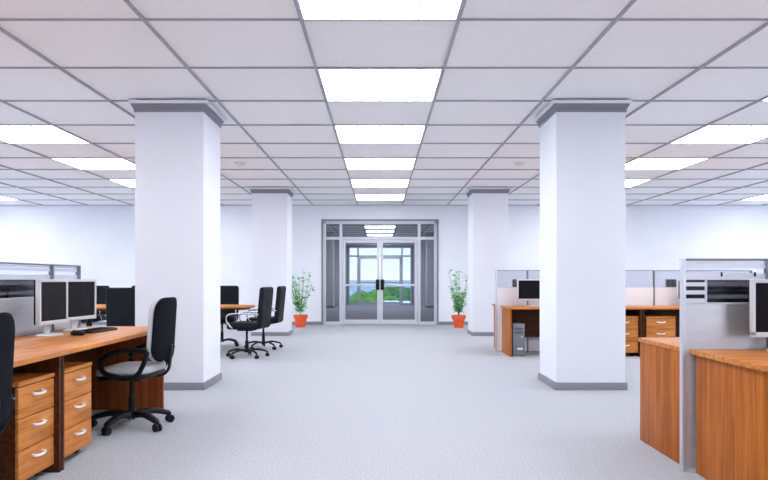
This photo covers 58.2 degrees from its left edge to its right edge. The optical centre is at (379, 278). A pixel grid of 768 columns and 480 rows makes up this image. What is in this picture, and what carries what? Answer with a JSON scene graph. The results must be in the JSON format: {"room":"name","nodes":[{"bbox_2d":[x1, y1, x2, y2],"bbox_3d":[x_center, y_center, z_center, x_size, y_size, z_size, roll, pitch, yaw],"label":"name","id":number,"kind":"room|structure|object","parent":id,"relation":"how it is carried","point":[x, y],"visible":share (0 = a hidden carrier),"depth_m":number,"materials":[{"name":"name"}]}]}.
{"room":"open-plan office","nodes":[
{"label":"open-plan office","id":0,"kind":"room"},
{"bbox_2d":[26,305,706,479],"bbox_3d":[0.000,1.255,13.754,22.345,0.150,36.255,0,0,0],"label":"floor","id":1,"kind":"structure","parent":0,"point":[344,401],"depth_m":5.75,"materials":[{"name":"carpet"}]},
{"bbox_2d":[0,312,15,435],"bbox_3d":[-1.949,0.663,2.921,0.677,1.034,0.661,0,0,2],"label":"chair","id":2,"kind":"object","parent":1,"relation":"on","point":[7,323],"visible":1,"depth_m":3.03,"materials":[{"name":"black fabric"}]},
{"bbox_2d":[0,373,54,479],"bbox_3d":[-2.246,0.875,3.995,0.598,0.610,0.420,0,0,0],"label":"drawer pedestal","id":3,"kind":"object","parent":1,"relation":"on","point":[27,442],"visible":0.98,"depth_m":3.92,"materials":[{"name":"brown wood"}]},
{"bbox_2d":[0,262,80,336],"bbox_3d":[-2.800,0.527,4.340,0.040,1.306,4.144,0,0,0],"label":"screen","id":4,"kind":"object","parent":1,"relation":"on","point":[21,309],"visible":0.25,"depth_m":5.46,"materials":[{"name":"silver metal"}]},
{"bbox_2d":[13,349,69,472],"bbox_3d":[-2.310,0.805,3.220,0.820,0.750,2.030,0,0,0],"label":"desk","id":5,"kind":"object","parent":1,"relation":"on","point":[25,360],"visible":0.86,"depth_m":4.20,"materials":[{"name":"brown wood"}]},
{"bbox_2d":[64,362,91,457],"bbox_3d":[-2.246,0.875,4.540,0.598,0.610,0.420,0,0,0],"label":"drawer pedestal","id":6,"kind":"object","parent":1,"relation":"on","point":[77,375],"visible":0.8,"depth_m":4.53,"materials":[{"name":"brown wood"}]},
{"bbox_2d":[14,326,163,470],"bbox_3d":[-2.310,0.805,5.260,0.820,0.750,2.030,0,0,0],"label":"desk","id":7,"kind":"object","parent":1,"relation":"on","point":[105,395],"visible":0.35,"depth_m":6.22,"materials":[{"name":"brown wood"}]},
{"bbox_2d":[34,279,67,336],"bbox_3d":[-2.510,0.216,5.236,0.187,0.428,0.405,0,0,3],"label":"monitor","id":8,"kind":"object","parent":7,"relation":"on","point":[50,295],"visible":1,"depth_m":5.19,"materials":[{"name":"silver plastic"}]},
{"bbox_2d":[70,330,84,335],"bbox_3d":[-2.300,0.408,5.250,0.105,0.044,0.062,0,0,0],"label":"computer mouse","id":9,"kind":"object","parent":7,"relation":"on","point":[74,332],"visible":1,"depth_m":5.23,"materials":[{"name":"black plastic"}]},
{"bbox_2d":[62,279,95,330],"bbox_3d":[-2.555,0.216,5.793,0.187,0.428,0.475,0,0,10],"label":"monitor","id":10,"kind":"object","parent":7,"relation":"on","point":[81,292],"visible":0.7,"depth_m":5.80,"materials":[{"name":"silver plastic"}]},
{"bbox_2d":[82,327,117,333],"bbox_3d":[-2.330,0.419,5.660,0.160,0.022,0.450,0,0,5],"label":"keyboard","id":11,"kind":"object","parent":7,"relation":"on","point":[98,329],"visible":0.95,"depth_m":5.60,"materials":[{"name":"black plastic"}]},
{"bbox_2d":[81,286,109,322],"bbox_3d":[-5.211,0.650,12.357,0.664,1.060,0.702,0,0,0],"label":"chair","id":12,"kind":"object","parent":1,"relation":"on","point":[100,290],"visible":0.16,"depth_m":12.60,"materials":[{"name":"black fabric"}]},
{"bbox_2d":[105,288,134,325],"bbox_3d":[-3.599,0.650,9.973,0.664,1.060,0.702,0,0,-2],"label":"chair","id":13,"kind":"object","parent":1,"relation":"on","point":[120,302],"visible":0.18,"depth_m":9.64,"materials":[{"name":"fabric"}]},
{"bbox_2d":[91,297,176,435],"bbox_3d":[-1.982,0.663,5.492,0.677,1.034,0.661,0,0,4],"label":"chair","id":14,"kind":"object","parent":1,"relation":"on","point":[160,345],"visible":0.98,"depth_m":5.34,"materials":[{"name":"black plastic"}]},
{"bbox_2d":[146,298,161,360],"bbox_3d":[-1.738,0.395,5.483,0.088,0.490,0.404,0,0,4],"label":"cushion","id":15,"kind":"object","parent":14,"relation":"on","point":[154,333],"depth_m":5.29,"materials":[{"name":"grey fabric"}]},
{"bbox_2d":[86,304,254,325],"bbox_3d":[-3.850,0.805,11.150,3.640,0.750,1.320,0,0,0],"label":"meeting table","id":16,"kind":"object","parent":1,"relation":"on","point":[99,307],"visible":0.17,"depth_m":10.88,"materials":[{"name":"brown wood"}]},
{"bbox_2d":[128,100,225,389],"bbox_3d":[-2.240,-0.356,7.720,0.840,3.072,0.880,0,0,0],"label":"column","id":17,"kind":"structure","parent":1,"relation":"on","point":[177,142],"depth_m":7.33,"materials":[{"name":"paint"}]},
{"bbox_2d":[220,286,238,346],"bbox_3d":[-2.791,0.650,12.157,0.664,1.060,0.702,0,0,-2],"label":"chair","id":18,"kind":"object","parent":1,"relation":"on","point":[228,294],"visible":0.44,"depth_m":12.41,"materials":[{"name":"black fabric"}]},
{"bbox_2d":[225,287,273,358],"bbox_3d":[-2.001,0.650,10.430,0.702,1.060,0.664,0,0,9],"label":"chair","id":19,"kind":"object","parent":1,"relation":"on","point":[265,301],"visible":1,"depth_m":10.22,"materials":[{"name":"black fabric"}]},
{"bbox_2d":[244,286,285,349],"bbox_3d":[-1.972,0.650,11.731,0.702,1.060,0.664,0,0,3],"label":"chair","id":20,"kind":"object","parent":1,"relation":"on","point":[281,290],"visible":0.76,"depth_m":11.53,"materials":[{"name":"black fabric"}]},
{"bbox_2d":[249,187,294,335],"bbox_3d":[-2.290,-0.356,14.685,0.850,3.072,0.880,0,0,0],"label":"column","id":21,"kind":"structure","parent":1,"relation":"on","point":[271,206],"depth_m":14.30,"materials":[{"name":"paint"}]},
{"bbox_2d":[292,272,313,326],"bbox_3d":[-2.018,0.480,16.942,0.706,1.401,0.722,0,0,-42],"label":"potted plant","id":22,"kind":"object","parent":1,"relation":"on","point":[300,319],"visible":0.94,"depth_m":16.87,"materials":[{"name":"green plant"}]},
{"bbox_2d":[326,233,334,307],"bbox_3d":[-2.280,-0.356,28.585,0.772,3.072,0.800,0,0,0],"label":"column","id":23,"kind":"structure","parent":1,"relation":"on","point":[330,244],"depth_m":28.20,"materials":[{"name":"white paint"}]},
{"bbox_2d":[425,233,433,307],"bbox_3d":[2.280,-0.356,28.585,0.772,3.072,0.800,0,0,0],"label":"column","id":24,"kind":"structure","parent":1,"relation":"on","point":[429,244],"depth_m":28.20,"materials":[{"name":"white paint"}]},
{"bbox_2d":[447,270,467,327],"bbox_3d":[1.951,0.474,16.705,0.670,1.412,0.754,0,0,0],"label":"potted plant","id":25,"kind":"object","parent":1,"relation":"on","point":[458,320],"visible":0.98,"depth_m":16.65,"materials":[{"name":"green plant"}]},
{"bbox_2d":[465,187,510,335],"bbox_3d":[2.290,-0.356,14.685,0.850,3.072,0.880,0,0,0],"label":"column","id":26,"kind":"structure","parent":1,"relation":"on","point":[487,206],"depth_m":14.30,"materials":[{"name":"paint"}]},
{"bbox_2d":[492,304,494,347],"bbox_3d":[2.960,0.805,11.600,2.030,0.750,0.740,0,0,0],"label":"desk","id":27,"kind":"object","parent":1,"relation":"on","point":[492,304],"visible":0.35,"depth_m":11.87,"materials":[{"name":"brown wood"}]},
{"bbox_2d":[512,279,516,286],"bbox_3d":[2.440,0.216,11.500,0.470,0.428,0.187,0,0,0],"label":"monitor","id":28,"kind":"object","parent":27,"relation":"on","point":[514,281],"visible":0.13,"depth_m":11.49,"materials":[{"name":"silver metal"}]},
{"bbox_2d":[512,322,524,355],"bbox_3d":[2.115,0.930,10.742,0.180,0.500,0.455,0,0,0],"label":"computer tower","id":29,"kind":"object","parent":1,"relation":"on","point":[518,328],"visible":0.88,"depth_m":10.52,"materials":[{"name":"grey"}]},
{"bbox_2d":[500,306,642,356],"bbox_3d":[2.960,0.805,10.800,2.030,0.750,0.740,0,0,0],"label":"desk","id":30,"kind":"object","parent":1,"relation":"on","point":[528,315],"visible":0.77,"depth_m":10.92,"materials":[{"name":"brown wood"}]},
{"bbox_2d":[517,279,539,305],"bbox_3d":[2.400,0.216,10.920,0.470,0.428,0.187,0,0,0],"label":"monitor","id":31,"kind":"object","parent":30,"relation":"on","point":[527,289],"visible":0.71,"depth_m":10.88,"materials":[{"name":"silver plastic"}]},
{"bbox_2d":[534,100,632,389],"bbox_3d":[2.243,-0.356,7.720,0.845,3.072,0.880,0,0,0],"label":"column","id":32,"kind":"structure","parent":1,"relation":"on","point":[582,142],"depth_m":7.33,"materials":[{"name":"paint"}]},
{"bbox_2d":[495,270,752,351],"bbox_3d":[3.955,0.519,11.200,4.164,1.322,0.040,0,0,0],"label":"screen","id":33,"kind":"object","parent":1,"relation":"on","point":[504,296],"visible":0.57,"depth_m":11.19,"materials":[{"name":"silver metal"}]},
{"bbox_2d":[625,315,638,355],"bbox_3d":[3.725,0.875,10.761,0.420,0.610,0.598,0,0,0],"label":"drawer pedestal","id":34,"kind":"object","parent":1,"relation":"on","point":[631,322],"visible":0.44,"depth_m":10.50,"materials":[{"name":"brown wood"}]},
{"bbox_2d":[634,306,679,336],"bbox_3d":[4.995,0.805,10.800,2.030,0.750,0.740,0,0,0],"label":"desk","id":35,"kind":"object","parent":1,"relation":"on","point":[647,310],"visible":0.21,"depth_m":11.05,"materials":[{"name":"brown wood"}]},
{"bbox_2d":[676,279,679,300],"bbox_3d":[4.920,0.216,10.920,0.470,0.428,0.187,0,0,0],"label":"monitor","id":36,"kind":"object","parent":35,"relation":"on","point":[677,280],"visible":0.22,"depth_m":10.88,"materials":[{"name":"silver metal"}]},
{"bbox_2d":[638,337,679,463],"bbox_3d":[2.912,0.805,4.680,2.030,0.750,0.800,0,0,0],"label":"desk","id":37,"kind":"object","parent":1,"relation":"on","point":[659,356],"visible":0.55,"depth_m":4.70,"materials":[{"name":"brown wood"}]},
{"bbox_2d":[686,279,749,301],"bbox_3d":[2.235,0.216,4.400,0.580,0.428,0.187,0,0,0],"label":"monitor","id":38,"kind":"object","parent":37,"relation":"on","point":[718,290],"visible":0.09,"depth_m":4.39,"materials":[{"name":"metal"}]},
{"bbox_2d":[645,315,675,336],"bbox_3d":[4.275,0.875,10.761,0.450,0.610,0.598,0,0,0],"label":"drawer pedestal","id":39,"kind":"object","parent":1,"relation":"on","point":[655,325],"visible":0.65,"depth_m":10.50,"materials":[{"name":"brown wood"}]},
{"bbox_2d":[680,258,767,470],"bbox_3d":[3.925,0.527,4.250,4.144,1.306,0.040,0,0,0],"label":"cubicle partition","id":40,"kind":"object","parent":1,"relation":"on","point":[704,324],"visible":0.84,"depth_m":4.24,"materials":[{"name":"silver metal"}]},
{"bbox_2d":[690,349,767,479],"bbox_3d":[2.912,0.805,3.825,2.030,0.750,0.800,0,0,0],"label":"desk","id":41,"kind":"object","parent":1,"relation":"on","point":[732,384],"visible":1,"depth_m":3.80,"materials":[{"name":"brown wood"}]},
{"bbox_2d":[749,279,767,350],"bbox_3d":[2.425,0.216,4.100,0.470,0.428,0.187,0,0,0],"label":"monitor","id":42,"kind":"object","parent":41,"relation":"on","point":[758,288],"visible":1,"depth_m":4.07,"materials":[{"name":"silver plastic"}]},
{"bbox_3d":[-3.290,0.805,5.260,0.820,0.750,2.030,0,0,0],"label":"desk","id":43,"kind":"object","parent":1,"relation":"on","visible":0},
{"bbox_2d":[0,279,33,297],"bbox_3d":[-3.100,0.216,5.910,0.187,0.428,0.600,0,0,0],"label":"partition","id":44,"kind":"object","parent":43,"relation":"on","point":[9,288],"visible":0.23,"depth_m":5.85,"materials":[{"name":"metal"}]},
{"bbox_3d":[4.995,0.805,11.600,2.030,0.750,0.740,0,0,0],"label":"desk","id":45,"kind":"object","parent":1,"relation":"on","visible":0},
{"bbox_2d":[665,279,675,286],"bbox_3d":[5.000,0.216,11.500,0.470,0.428,0.187,0,0,0],"label":"monitor","id":46,"kind":"object","parent":45,"relation":"on","point":[668,282],"visible":0.2,"depth_m":11.49,"materials":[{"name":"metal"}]},
{"bbox_2d":[335,240,424,304],"bbox_3d":[0.000,-0.365,31.706,6.400,3.090,0.150,0,0,0],"label":"wall","id":47,"kind":"structure","parent":0,"point":[336,241],"depth_m":31.63,"materials":[{"name":"grey metal"}]},
{"bbox_2d":[347,245,412,304],"bbox_3d":[0.000,-0.180,31.686,3.020,2.720,0.150,0,0,0],"label":"window","id":48,"kind":"structure","parent":47,"relation":"in","point":[348,246],"depth_m":31.64,"materials":[{"name":"silver metal"}]},
{"bbox_2d":[359,257,376,303],"bbox_3d":[-0.487,0.082,31.671,0.966,2.173,0.120,0,0,0],"label":"door","id":49,"kind":"structure","parent":48,"relation":"attached to","point":[360,258],"depth_m":31.66,"materials":[{"name":"silver metal"}]},
{"bbox_2d":[383,257,400,303],"bbox_3d":[0.487,0.082,31.671,0.966,2.173,0.120,0,0,0],"label":"door","id":50,"kind":"structure","parent":48,"relation":"attached to","point":[399,258],"depth_m":31.66,"materials":[{"name":"silver metal"}]},
{"bbox_2d":[326,224,433,236],"bbox_3d":[0.000,-1.902,24.785,6.400,0.020,13.688,0,0,0],"label":"trim","id":51,"kind":"structure","parent":47,"relation":"attached to","point":[330,224],"depth_m":27.00,"materials":[{"name":"grey metal"}]},
{"bbox_2d":[0,0,767,236],"bbox_3d":[0.000,-1.981,13.754,22.345,0.138,36.255,0,0,0],"label":"ceiling","id":52,"kind":"structure","parent":0,"point":[65,43],"depth_m":7.00,"materials":[{"name":"tile"}]},
{"bbox_2d":[0,196,15,199],"bbox_3d":[-9.240,-1.903,16.038,1.131,0.015,1.131,0,0,0],"label":"recessed light","id":53,"kind":"object","parent":52,"relation":"in","point":[1,197],"visible":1,"depth_m":16.31,"materials":[{"name":"white plastic"}]},
{"bbox_2d":[0,126,89,143],"bbox_3d":[-4.620,-1.903,9.108,1.131,0.015,1.131,0,0,0],"label":"recessed light","id":54,"kind":"object","parent":52,"relation":"in","point":[9,134],"visible":1,"depth_m":9.20,"materials":[{"name":"white plastic"}]},
{"bbox_2d":[51,158,134,169],"bbox_3d":[-4.620,-1.903,11.418,1.131,0.015,1.131,0,0,0],"label":"recessed light","id":55,"kind":"object","parent":52,"relation":"in","point":[80,163],"visible":0.89,"depth_m":11.37,"materials":[{"name":"white plastic"}]},
{"bbox_2d":[111,180,134,186],"bbox_3d":[-4.620,-1.903,13.729,1.131,0.015,1.131,0,0,0],"label":"recessed light","id":56,"kind":"object","parent":52,"relation":"in","point":[129,183],"visible":0.34,"depth_m":13.61,"materials":[{"name":"white plastic"}]},
{"bbox_2d":[235,162,245,165],"bbox_3d":[-2.300,-1.886,11.350,0.180,0.052,0.180,0,0,0],"label":"smoke detector","id":57,"kind":"object","parent":52,"relation":"attached to","point":[236,163],"visible":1,"depth_m":11.31,"materials":[{"name":"white plastic"}]},
{"bbox_2d":[318,69,441,100],"bbox_3d":[0.000,-1.903,6.798,1.131,0.015,1.131,0,0,0],"label":"recessed light","id":58,"kind":"object","parent":52,"relation":"in","point":[338,84],"visible":1,"depth_m":6.75,"materials":[{"name":"white plastic"}]},
{"bbox_2d":[297,0,462,19],"bbox_3d":[0.000,-1.903,4.489,1.131,0.015,1.131,0,0,0],"label":"recessed light","id":59,"kind":"object","parent":52,"relation":"in","point":[309,9],"visible":1,"depth_m":4.87,"materials":[{"name":"white plastic"}]},
{"bbox_2d":[335,126,424,143],"bbox_3d":[0.000,-1.903,9.108,1.131,0.015,1.131,0,0,0],"label":"recessed light","id":60,"kind":"object","parent":52,"relation":"in","point":[345,134],"visible":1,"depth_m":9.09,"materials":[{"name":"white plastic"}]},
{"bbox_2d":[344,158,415,169],"bbox_3d":[0.000,-1.903,11.418,1.131,0.015,1.131,0,0,0],"label":"recessed light","id":61,"kind":"object","parent":52,"relation":"in","point":[351,163],"visible":1,"depth_m":11.37,"materials":[{"name":"white plastic"}]},
{"bbox_2d":[351,180,408,186],"bbox_3d":[0.000,-1.903,13.729,1.131,0.015,1.131,0,0,0],"label":"recessed light","id":62,"kind":"object","parent":52,"relation":"in","point":[355,183],"visible":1,"depth_m":13.75,"materials":[{"name":"white plastic"}]},
{"bbox_2d":[355,194,404,199],"bbox_3d":[0.000,-1.903,16.038,1.131,0.015,1.131,0,0,0],"label":"recessed light","id":63,"kind":"object","parent":52,"relation":"in","point":[358,196],"visible":1,"depth_m":15.92,"materials":[{"name":"white plastic"}]},
{"bbox_2d":[364,226,395,227],"bbox_3d":[0.000,-1.903,25.279,1.131,0.015,1.131,0,0,0],"label":"recessed light","id":64,"kind":"object","parent":52,"relation":"in","point":[364,226],"visible":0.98,"depth_m":25.01,"materials":[{"name":"white plastic"}]},
{"bbox_2d":[366,231,393,232],"bbox_3d":[0.000,-1.903,27.588,1.131,0.015,1.131,0,0,0],"label":"recessed light","id":65,"kind":"object","parent":52,"relation":"in","point":[366,231],"visible":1,"depth_m":27.89,"materials":[{"name":"white plastic"}]},
{"bbox_2d":[367,234,392,235],"bbox_3d":[0.000,-1.903,29.898,1.131,0.015,1.131,0,0,0],"label":"recessed light","id":66,"kind":"object","parent":52,"relation":"in","point":[367,234],"visible":1,"depth_m":29.82,"materials":[{"name":"white plastic"}]},
{"bbox_2d":[0,0,767,204],"bbox_3d":[0.000,-1.902,6.798,21.967,0.020,21.943,0,0,0],"label":"ceiling grid","id":67,"kind":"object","parent":52,"relation":"attached to","point":[141,17],"depth_m":6.22,"materials":[{"name":"grey metal"}]},
{"bbox_2d":[514,162,524,165],"bbox_3d":[2.300,-1.886,11.350,0.180,0.052,0.180,0,0,0],"label":"smoke detector","id":68,"kind":"object","parent":52,"relation":"attached to","point":[515,163],"visible":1,"depth_m":11.31,"materials":[{"name":"white plastic"}]},
{"bbox_2d":[625,180,648,186],"bbox_3d":[4.620,-1.903,13.729,1.131,0.015,1.131,0,0,0],"label":"recessed light","id":69,"kind":"object","parent":52,"relation":"in","point":[628,183],"visible":0.34,"depth_m":13.61,"materials":[{"name":"white plastic"}]},
{"bbox_2d":[625,158,708,169],"bbox_3d":[4.620,-1.903,11.418,1.131,0.015,1.131,0,0,0],"label":"recessed light","id":70,"kind":"object","parent":52,"relation":"in","point":[640,163],"visible":0.89,"depth_m":11.37,"materials":[{"name":"white plastic"}]},
{"bbox_2d":[670,126,767,143],"bbox_3d":[4.620,-1.903,9.108,1.131,0.015,1.131,0,0,0],"label":"recessed light","id":71,"kind":"object","parent":52,"relation":"in","point":[709,134],"visible":1,"depth_m":9.15,"materials":[{"name":"white plastic"}]},
{"bbox_2d":[744,194,767,199],"bbox_3d":[9.240,-1.903,16.038,1.131,0.015,1.131,0,0,0],"label":"recessed light","id":72,"kind":"object","parent":52,"relation":"in","point":[764,197],"visible":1,"depth_m":16.31,"materials":[{"name":"white plastic"}]},
{"bbox_2d":[0,206,767,321],"bbox_3d":[0.000,-0.365,17.846,22.345,3.090,0.150,0,0,0],"label":"wall","id":73,"kind":"structure","parent":0,"point":[99,239],"depth_m":17.77,"materials":[{"name":"paint"}]},
{"bbox_2d":[81,322,320,324],"bbox_3d":[-6.226,1.137,17.763,9.492,0.085,0.014,0,0,0],"label":"baseboard","id":74,"kind":"structure","parent":73,"relation":"attached to","point":[95,323],"depth_m":17.75,"materials":[{"name":"grey"}]},
{"bbox_2d":[321,219,438,324],"bbox_3d":[0.000,-0.180,17.826,3.020,2.720,0.150,0,0,0],"label":"window","id":75,"kind":"structure","parent":73,"relation":"in","point":[324,222],"depth_m":17.78,"materials":[{"name":"silver metal"}]},
{"bbox_2d":[342,240,379,323],"bbox_3d":[-0.487,0.082,17.811,0.966,2.173,0.120,0,0,0],"label":"door","id":76,"kind":"structure","parent":75,"relation":"attached to","point":[377,284],"depth_m":17.80,"materials":[{"name":"silver metal"}]},
{"bbox_2d":[380,240,417,323],"bbox_3d":[0.487,0.082,17.811,0.966,2.173,0.120,0,0,0],"label":"door","id":77,"kind":"structure","parent":75,"relation":"attached to","point":[382,284],"depth_m":17.80,"materials":[{"name":"silver metal"}]},
{"bbox_2d":[0,205,767,205],"bbox_3d":[0.000,-1.895,17.756,21.945,0.031,0.030,0,0,0],"label":"trim","id":78,"kind":"structure","parent":73,"relation":"attached to","point":[0,205],"depth_m":17.74,"materials":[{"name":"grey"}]},
{"bbox_2d":[439,322,467,324],"bbox_3d":[6.226,1.137,17.763,9.492,0.085,0.014,0,0,0],"label":"baseboard","id":79,"kind":"structure","parent":73,"relation":"attached to","point":[440,323],"depth_m":17.75,"materials":[{"name":"grey"}]},
{"label":"outside","id":80,"kind":"structure","parent":0,"visible":0},
{"bbox_2d":[350,280,409,295],"bbox_3d":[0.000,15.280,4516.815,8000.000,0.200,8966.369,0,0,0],"label":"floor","id":81,"kind":"structure","parent":80,"point":[353,289],"depth_m":1396.75,"materials":[{"name":"blue"}]},
{"bbox_2d":[350,298,365,304],"bbox_3d":[-1.760,8.422,60.870,3.183,13.534,3.147,0,0,38],"label":"tree","id":82,"kind":"object","parent":81,"relation":"on","point":[352,300],"visible":0.04,"depth_m":60.08,"materials":[{"name":"green plant"}]},
{"bbox_2d":[350,292,370,299],"bbox_3d":[-3.280,8.459,91.122,5.099,13.460,4.862,0,0,-13],"label":"tree","id":83,"kind":"object","parent":81,"relation":"on","point":[364,295],"visible":0.02,"depth_m":90.88,"materials":[{"name":"green plant"}]},
{"bbox_2d":[362,297,383,304],"bbox_3d":[-0.686,8.474,67.113,4.015,13.430,3.122,0,0,31],"label":"tree","id":84,"kind":"object","parent":81,"relation":"on","point":[369,299],"visible":0.06,"depth_m":66.27,"materials":[{"name":"green plant"}]},
{"bbox_2d":[369,288,391,298],"bbox_3d":[-1.284,8.282,108.561,6.472,13.814,6.092,0,0,-9],"label":"tree","id":85,"kind":"object","parent":81,"relation":"on","point":[386,292],"visible":0.09,"depth_m":107.42,"materials":[{"name":"green plant"}]},
{"bbox_2d":[383,296,396,300],"bbox_3d":[0.758,8.478,72.954,3.176,13.423,3.335,0,0,-38],"label":"tree","id":86,"kind":"object","parent":81,"relation":"on","point":[386,298],"visible":0.02,"depth_m":72.32,"materials":[{"name":"green plant"}]},
{"bbox_2d":[383,301,399,304],"bbox_3d":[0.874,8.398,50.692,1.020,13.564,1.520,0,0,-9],"label":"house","id":87,"kind":"structure","parent":81,"relation":"on","point":[383,301],"depth_m":49.98,"materials":[{"name":"white"}]},
{"bbox_2d":[389,286,405,295],"bbox_3d":[3.394,8.186,109.544,5.460,14.006,5.515,0,0,26],"label":"tree","id":88,"kind":"object","parent":81,"relation":"on","point":[394,290],"visible":0.06,"depth_m":108.92,"materials":[{"name":"green plant"}]},
{"bbox_2d":[393,297,409,304],"bbox_3d":[2.454,8.400,63.765,2.657,13.578,2.959,0,0,-40],"label":"tree","id":89,"kind":"object","parent":81,"relation":"on","point":[396,299],"visible":0.02,"depth_m":63.38,"materials":[{"name":"green plant"}]},
{"bbox_2d":[396,288,409,299],"bbox_3d":[4.470,8.242,99.793,5.374,13.895,5.430,0,0,-3],"label":"tree","id":90,"kind":"object","parent":81,"relation":"on","point":[406,291],"visible":0.06,"depth_m":97.53,"materials":[{"name":"green plant"}]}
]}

